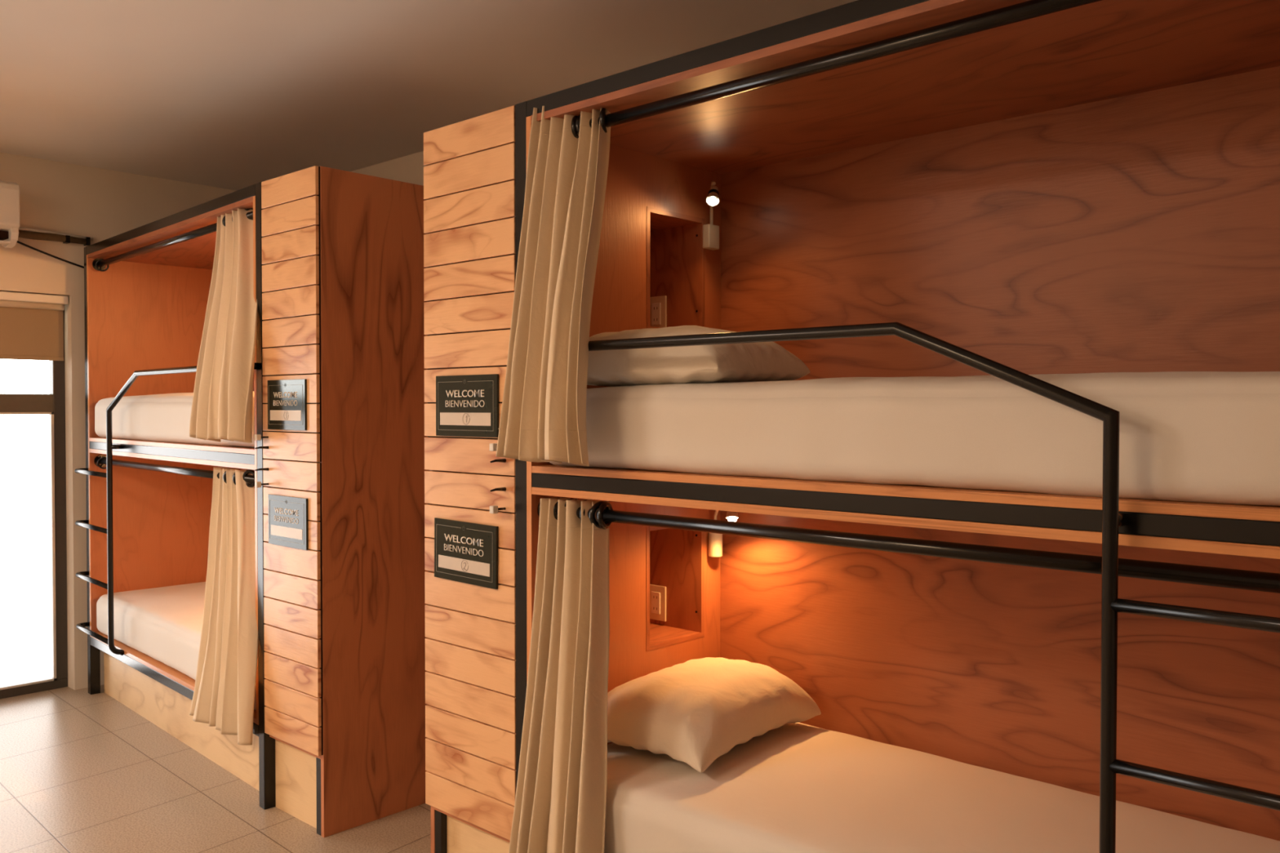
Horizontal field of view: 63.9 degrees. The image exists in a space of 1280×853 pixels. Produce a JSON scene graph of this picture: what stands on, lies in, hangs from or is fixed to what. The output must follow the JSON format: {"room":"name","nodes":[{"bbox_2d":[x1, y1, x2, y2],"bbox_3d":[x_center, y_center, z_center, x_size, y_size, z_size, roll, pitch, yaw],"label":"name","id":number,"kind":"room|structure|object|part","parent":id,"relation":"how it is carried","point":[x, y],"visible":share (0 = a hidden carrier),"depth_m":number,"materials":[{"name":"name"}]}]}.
{"room":"dormitory","nodes":[
{"label":"dormitory","id":0,"kind":"room"},
{"bbox_2d":[0,151,236,689],"bbox_3d":[-3.693,0.022,4.285,0.200,2.614,4.434,1,1,43],"label":"wall","id":1,"kind":"structure","parent":0,"point":[100,204],"depth_m":5.11,"materials":[{"name":"paint"}]},
{"bbox_2d":[0,180,20,248],"bbox_3d":[-3.222,-0.977,4.483,0.200,0.295,0.860,1,1,43],"label":"air conditioner","id":2,"kind":"object","parent":1,"relation":"attached to","point":[10,220],"visible":1,"depth_m":4.71,"materials":[{"name":"white plastic"}]},
{"bbox_2d":[0,227,18,248],"bbox_3d":[-3.217,-0.871,4.480,0.174,0.083,0.852,1,1,43],"label":"vent","id":3,"kind":"object","parent":2,"relation":"attached to","point":[8,236],"depth_m":4.73,"materials":[{"name":"white plastic"}]},
{"bbox_2d":[16,240,84,268],"bbox_3d":[-2.858,-0.836,5.000,0.010,0.134,0.403,1,1,43],"label":"power cable","id":4,"kind":"object","parent":2,"relation":"attached to","point":[17,242],"visible":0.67,"depth_m":4.99,"materials":[{"name":"black rubber"}]},
{"bbox_2d":[0,310,67,698],"bbox_3d":[-3.532,0.343,4.495,0.066,1.965,1.854,1,1,43],"label":"window","id":5,"kind":"structure","parent":1,"relation":"in","point":[53,404],"depth_m":5.13,"materials":[{"name":"metal"}]},
{"bbox_2d":[0,291,68,360],"bbox_3d":[-3.477,-0.475,4.429,0.065,0.320,1.843,1,1,43],"label":"roller blind","id":6,"kind":"object","parent":5,"relation":"attached to","point":[32,325],"visible":1,"depth_m":5.00,"materials":[{"name":"fabric"}]},
{"bbox_2d":[17,226,93,246],"bbox_3d":[-2.859,-0.926,4.992,0.047,0.056,0.371,1,1,43],"label":"pipe","id":7,"kind":"object","parent":1,"relation":"attached to","point":[24,233],"visible":0.85,"depth_m":4.98,"materials":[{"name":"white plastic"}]},
{"bbox_2d":[0,684,431,852],"bbox_3d":[-0.650,1.433,1.515,8.468,0.100,4.734,1,1,43],"label":"floor","id":8,"kind":"structure","parent":0,"point":[81,771],"depth_m":3.69,"materials":[{"name":"tile"}]},
{"bbox_2d":[74,182,319,809],"bbox_3d":[-1.681,0.230,4.513,0.899,2.193,2.208,-1,1,-44],"label":"bunk bed","id":9,"kind":"object","parent":8,"relation":"on","point":[147,286],"visible":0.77,"depth_m":5.01,"materials":[{"name":"brown wood"}]},
{"bbox_3d":[-2.692,0.219,5.042,0.045,2.193,0.045,-1,1,-44],"label":"post","id":10,"kind":"part","parent":9,"relation":"part of","materials":[{"name":"black metal"}]},
{"bbox_3d":[-2.404,0.092,5.272,0.779,1.862,0.018,-1,1,-44],"label":"foot panel","id":11,"kind":"part","parent":9,"relation":"part of","materials":[{"name":"brown wood"}]},
{"bbox_3d":[-1.737,-0.818,4.559,0.780,0.018,1.909,-1,1,-44],"label":"ceiling panel","id":12,"kind":"part","parent":9,"relation":"part of","materials":[{"name":"brown wood"}]},
{"bbox_3d":[-2.002,-0.843,4.304,0.045,0.041,1.945,-1,1,-44],"label":"rail","id":13,"kind":"part","parent":9,"relation":"part of","materials":[{"name":"black metal"}]},
{"bbox_3d":[-2.004,0.103,4.320,0.040,0.036,1.909,-1,1,-44],"label":"rail","id":14,"kind":"part","parent":9,"relation":"part of","materials":[{"name":"black metal"}]},
{"bbox_3d":[-1.737,0.126,4.577,0.780,0.018,1.909,-1,1,-44],"label":"ceiling panel","id":15,"kind":"part","parent":9,"relation":"part of","materials":[{"name":"brown wood"}]},
{"bbox_3d":[-2.003,1.062,4.340,0.045,0.041,1.945,-1,1,-44],"label":"rail","id":16,"kind":"part","parent":9,"relation":"part of","materials":[{"name":"black metal"}]},
{"bbox_2d":[94,391,254,447],"bbox_3d":[-1.737,-0.046,4.576,0.763,0.223,1.894,-1,1,-44],"label":"mattress","id":17,"kind":"object","parent":9,"relation":"on","point":[166,417],"visible":0.3,"depth_m":4.40,"materials":[{"name":"white fabric"}]},
{"bbox_3d":[-1.982,-0.777,4.324,0.030,0.030,1.909,-1,1,-44],"label":"curtain rod","id":18,"kind":"part","parent":9,"relation":"part of","materials":[{"name":"black metal"}]},
{"bbox_2d":[96,582,256,710],"bbox_3d":[-1.736,0.910,4.593,0.764,0.222,1.894,-1,1,-44],"label":"mattress","id":19,"kind":"object","parent":9,"relation":"on","point":[164,624],"visible":0.23,"depth_m":4.54,"materials":[{"name":"white fabric"}]},
{"bbox_3d":[-1.983,0.182,4.342,0.030,0.030,1.909,-1,1,-44],"label":"curtain rod","id":20,"kind":"part","parent":9,"relation":"part of","materials":[{"name":"black metal"}]},
{"bbox_3d":[-1.863,0.409,4.108,0.070,1.285,1.484,-1,1,-44],"label":"guard rail","id":21,"kind":"part","parent":9,"relation":"part of","materials":[{"name":"black metal"}]},
{"bbox_2d":[189,208,257,443],"bbox_3d":[-1.483,-0.387,3.699,0.222,0.885,0.516,-1,1,-44],"label":"curtain","id":22,"kind":"object","parent":9,"relation":"hanging from","point":[222,403],"visible":0.95,"depth_m":3.64,"materials":[{"name":"fabric"}]},
{"bbox_2d":[189,466,258,745],"bbox_3d":[-1.491,0.630,3.748,0.190,0.946,0.519,-1,1,-44],"label":"curtain","id":23,"kind":"object","parent":9,"relation":"hanging from","point":[224,695],"visible":1,"depth_m":3.73,"materials":[{"name":"fabric"}]},
{"bbox_3d":[-1.314,0.247,3.606,0.045,2.193,0.045,-1,1,-44],"label":"post","id":24,"kind":"part","parent":9,"relation":"part of","materials":[{"name":"black metal"}]},
{"bbox_3d":[-1.070,0.119,3.881,0.779,1.862,0.018,-1,1,-44],"label":"head panel","id":25,"kind":"part","parent":9,"relation":"part of","materials":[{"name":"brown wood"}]},
{"bbox_2d":[254,165,429,837],"bbox_3d":[-0.925,0.245,3.728,0.360,2.193,0.848,1,1,43],"label":"wooden partition","id":26,"kind":"object","parent":8,"relation":"on","point":[343,301],"visible":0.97,"depth_m":3.46,"materials":[{"name":"brown wood"}]},
{"bbox_3d":[-1.309,0.199,3.518,0.016,0.020,0.017,1,1,43],"label":"square knob","id":27,"kind":"part","parent":26,"relation":"part of","materials":[{"name":"beige wood"}]},
{"bbox_3d":[-1.309,0.037,3.515,0.016,0.020,0.017,1,1,43],"label":"square knob","id":28,"kind":"part","parent":26,"relation":"part of","materials":[{"name":"beige wood"}]},
{"bbox_2d":[267,378,306,430],"bbox_3d":[-1.187,-0.073,3.445,0.249,0.168,0.008,1,1,43],"label":"welcome sign","id":29,"kind":"object","parent":26,"relation":"attached to","point":[286,398],"visible":1,"depth_m":3.43,"materials":[{"name":"black metal"}]},
{"bbox_2d":[268,493,307,550],"bbox_3d":[-1.185,0.320,3.450,0.253,0.170,0.008,1,1,43],"label":"welcome sign","id":30,"kind":"object","parent":26,"relation":"attached to","point":[287,515],"visible":1,"depth_m":3.44,"materials":[{"name":"metal"}]},
{"bbox_3d":[-1.175,-0.366,3.444,0.358,0.957,0.012,1,1,43],"label":"door","id":31,"kind":"part","parent":26,"relation":"part of","materials":[{"name":"brown wood"}]},
{"bbox_3d":[-1.176,0.595,3.462,0.358,0.957,0.012,1,1,43],"label":"door","id":32,"kind":"part","parent":26,"relation":"part of","materials":[{"name":"brown wood"}]},
{"bbox_3d":[-0.916,1.077,3.767,0.342,0.017,0.764,1,1,43],"label":"panel","id":33,"kind":"part","parent":26,"relation":"part of","materials":[{"name":"brown wood"}]},
{"bbox_3d":[-1.048,1.220,3.398,0.030,0.255,0.036,1,1,43],"label":"leg","id":34,"kind":"part","parent":26,"relation":"part of","materials":[{"name":"black metal"}]},
{"bbox_3d":[-0.777,0.247,3.637,0.018,2.193,0.782,1,1,43],"label":"panel","id":35,"kind":"part","parent":26,"relation":"part of","materials":[{"name":"brown wood"}]},
{"bbox_2d":[423,105,515,852],"bbox_3d":[-0.217,0.258,3.077,0.394,2.193,0.848,1,1,43],"label":"panel","id":36,"kind":"object","parent":8,"relation":"on","point":[469,170],"visible":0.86,"depth_m":2.79,"materials":[{"name":"brown wood"}]},
{"bbox_3d":[-0.567,1.229,2.957,0.030,0.255,0.036,1,1,43],"label":"leg","id":37,"kind":"part","parent":36,"relation":"part of","materials":[{"name":"black metal"}]},
{"bbox_2d":[434,517,497,589],"bbox_3d":[-0.478,0.344,2.801,0.272,0.167,0.008,2,2,43],"label":"welcome sign","id":38,"kind":"object","parent":36,"relation":"attached to","point":[467,553],"visible":1,"depth_m":2.79,"materials":[{"name":"black metal"}]},
{"bbox_2d":[435,373,498,437],"bbox_3d":[-0.472,-0.056,2.789,0.267,0.167,0.008,1,1,43],"label":"welcome sign","id":39,"kind":"object","parent":36,"relation":"attached to","point":[468,405],"visible":0.99,"depth_m":2.78,"materials":[{"name":"black metal"}]},
{"bbox_3d":[-0.467,-0.353,2.793,0.394,0.957,0.012,1,1,43],"label":"door","id":40,"kind":"part","parent":36,"relation":"part of","materials":[{"name":"brown wood"}]},
{"bbox_3d":[-0.467,0.608,2.811,0.394,0.957,0.012,1,1,43],"label":"door","id":41,"kind":"part","parent":36,"relation":"part of","materials":[{"name":"brown wood"}]},
{"bbox_3d":[-0.195,1.090,3.105,0.376,0.017,0.764,1,1,43],"label":"panel","id":42,"kind":"part","parent":36,"relation":"part of","materials":[{"name":"brown wood"}]},
{"bbox_3d":[-0.333,0.255,3.229,0.018,2.193,0.782,1,1,43],"label":"panel","id":43,"kind":"part","parent":36,"relation":"part of","materials":[{"name":"brown wood"}]},
{"bbox_3d":[-0.379,0.054,2.661,0.016,0.020,0.017,1,1,43],"label":"square knob","id":44,"kind":"part","parent":36,"relation":"part of","materials":[{"name":"white plastic"}]},
{"bbox_3d":[-0.380,0.216,2.664,0.016,0.020,0.017,1,1,43],"label":"square knob","id":45,"kind":"part","parent":36,"relation":"part of","materials":[{"name":"white plastic"}]},
{"bbox_2d":[515,0,1279,852],"bbox_3d":[0.623,0.273,2.319,2.208,2.193,0.899,1,1,43],"label":"bunk bed","id":46,"kind":"object","parent":8,"relation":"on","point":[1011,191],"visible":0.64,"depth_m":2.45,"materials":[{"name":"brown wood"}]},
{"bbox_3d":[-0.292,0.266,2.666,0.045,2.193,0.045,1,1,43],"label":"post","id":47,"kind":"part","parent":46,"relation":"part of","materials":[{"name":"black metal"}]},
{"bbox_2d":[495,106,610,466],"bbox_3d":[-0.178,-0.355,2.481,0.297,0.891,0.229,1,2,45],"label":"curtain","id":48,"kind":"object","parent":46,"relation":"hanging from","point":[543,416],"visible":0.98,"depth_m":2.47,"materials":[{"name":"fabric"}]},
{"bbox_2d":[508,497,613,852],"bbox_3d":[-0.177,0.669,2.517,0.294,0.970,0.202,1,1,43],"label":"curtain","id":49,"kind":"object","parent":46,"relation":"hanging from","point":[560,805],"visible":1,"depth_m":2.51,"materials":[{"name":"fabric"}]},
{"bbox_3d":[-0.020,0.137,2.914,0.018,1.862,0.779,1,1,43],"label":"head panel","id":50,"kind":"part","parent":46,"relation":"part of","materials":[{"name":"brown wood"}]},
{"bbox_2d":[649,584,666,622],"bbox_3d":[0.052,0.558,3.251,0.078,0.110,0.010,1,1,43],"label":"power outlet","id":51,"kind":"object","parent":46,"relation":"attached to","point":[657,593],"visible":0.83,"depth_m":3.24,"materials":[{"name":"beige plastic"}]},
{"bbox_2d":[651,591,660,614],"bbox_3d":[0.050,0.558,3.249,0.036,0.068,0.004,1,1,43],"label":"socket","id":52,"kind":"object","parent":51,"relation":"attached to","point":[655,596],"depth_m":3.25,"materials":[{"name":"white plastic"}]},
{"bbox_2d":[649,295,666,327],"bbox_3d":[0.052,-0.355,3.234,0.078,0.110,0.010,1,1,43],"label":"power outlet","id":53,"kind":"object","parent":46,"relation":"attached to","point":[658,304],"visible":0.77,"depth_m":3.22,"materials":[{"name":"beige plastic"}]},
{"bbox_2d":[651,302,660,324],"bbox_3d":[0.051,-0.354,3.232,0.036,0.068,0.004,1,1,43],"label":"socket","id":54,"kind":"object","parent":53,"relation":"attached to","point":[655,307],"depth_m":3.23,"materials":[{"name":"white plastic"}]},
{"bbox_2d":[702,181,719,249],"bbox_3d":[0.212,-0.634,3.068,0.050,0.190,0.163,0,1,5],"label":"reading lamp","id":55,"kind":"object","parent":46,"relation":"attached to","point":[710,231],"visible":1,"depth_m":3.10,"materials":[{"name":"beige plastic"}]},
{"bbox_3d":[0.212,-0.659,2.999,0.027,0.027,0.027,1,1,43],"label":"bulb","id":56,"kind":"part","parent":55,"relation":"part of","materials":[{"name":"beige glass"}]},
{"bbox_2d":[708,510,737,557],"bbox_3d":[0.249,0.316,3.087,0.043,0.166,0.164,0,1,-17],"label":"reading lamp","id":57,"kind":"object","parent":46,"relation":"attached to","point":[715,540],"visible":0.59,"depth_m":3.13,"materials":[{"name":"beige plastic"}]},
{"bbox_3d":[0.272,0.271,3.024,0.027,0.027,0.027,1,1,43],"label":"bulb","id":58,"kind":"part","parent":57,"relation":"part of","materials":[{"name":"beige glass"}]},
{"bbox_3d":[0.442,-0.797,1.973,1.945,0.041,0.045,1,1,43],"label":"rail","id":59,"kind":"part","parent":46,"relation":"part of","materials":[{"name":"black metal"}]},
{"bbox_3d":[0.460,-0.732,1.995,1.909,0.030,0.030,1,1,43],"label":"curtain rod","id":60,"kind":"part","parent":46,"relation":"part of","materials":[{"name":"black metal"}]},
{"bbox_3d":[0.218,0.448,2.132,1.484,1.285,0.070,1,1,43],"label":"guard rail","id":61,"kind":"part","parent":46,"relation":"part of","materials":[{"name":"black metal"}]},
{"bbox_3d":[0.440,0.148,1.989,1.909,0.036,0.040,1,1,43],"label":"rail","id":62,"kind":"part","parent":46,"relation":"part of","materials":[{"name":"black metal"}]},
{"bbox_3d":[0.690,0.171,2.262,1.909,0.018,0.780,1,1,43],"label":"ceiling panel","id":63,"kind":"part","parent":46,"relation":"part of","materials":[{"name":"brown wood"}]},
{"bbox_3d":[0.690,-0.773,2.244,1.909,0.018,0.780,1,1,43],"label":"ceiling panel","id":64,"kind":"part","parent":46,"relation":"part of","materials":[{"name":"brown wood"}]},
{"bbox_2d":[550,371,1279,506],"bbox_3d":[0.692,-0.001,2.260,1.894,0.222,0.766,1,1,43],"label":"mattress","id":65,"kind":"object","parent":46,"relation":"on","point":[1202,437],"visible":0.92,"depth_m":1.85,"materials":[{"name":"white fabric"}]},
{"bbox_2d":[586,325,809,386],"bbox_3d":[0.093,-0.174,2.600,0.540,0.153,0.400,1,1,40],"label":"pillow","id":66,"kind":"object","parent":65,"relation":"on","point":[757,361],"visible":0.63,"depth_m":2.43,"materials":[{"name":"white fabric"}]},
{"bbox_3d":[0.460,0.228,2.013,1.909,0.030,0.030,1,1,43],"label":"curtain rod","id":67,"kind":"part","parent":46,"relation":"part of","materials":[{"name":"black metal"}]},
{"bbox_2d":[604,722,1279,852],"bbox_3d":[0.691,0.956,2.277,1.895,0.222,0.763,1,1,43],"label":"mattress","id":68,"kind":"object","parent":46,"relation":"on","point":[797,787],"visible":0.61,"depth_m":2.33,"materials":[{"name":"white fabric"}]},
{"bbox_2d":[607,657,821,773],"bbox_3d":[0.164,0.748,2.803,0.420,0.176,0.580,-1,0,39],"label":"pillow","id":69,"kind":"object","parent":68,"relation":"on","point":[693,713],"visible":0.84,"depth_m":2.63,"materials":[{"name":"white fabric"}]},
{"bbox_3d":[0.959,0.145,2.554,1.945,1.862,0.015,1,1,43],"label":"panel","id":70,"kind":"part","parent":46,"relation":"part of","materials":[{"name":"brown wood"}]},
{"bbox_2d":[351,151,426,185],"bbox_3d":[0.902,0.046,3.177,8.468,2.614,0.150,1,1,43],"label":"wall","id":71,"kind":"structure","parent":0,"point":[408,168],"depth_m":4.93,"materials":[{"name":"paint"}]},
{"bbox_2d":[0,0,857,190],"bbox_3d":[-0.648,-1.280,1.464,8.468,0.100,4.734,1,1,43],"label":"ceiling","id":72,"kind":"structure","parent":0,"point":[234,95],"depth_m":3.59,"materials":[{"name":"paint"}]}
]}

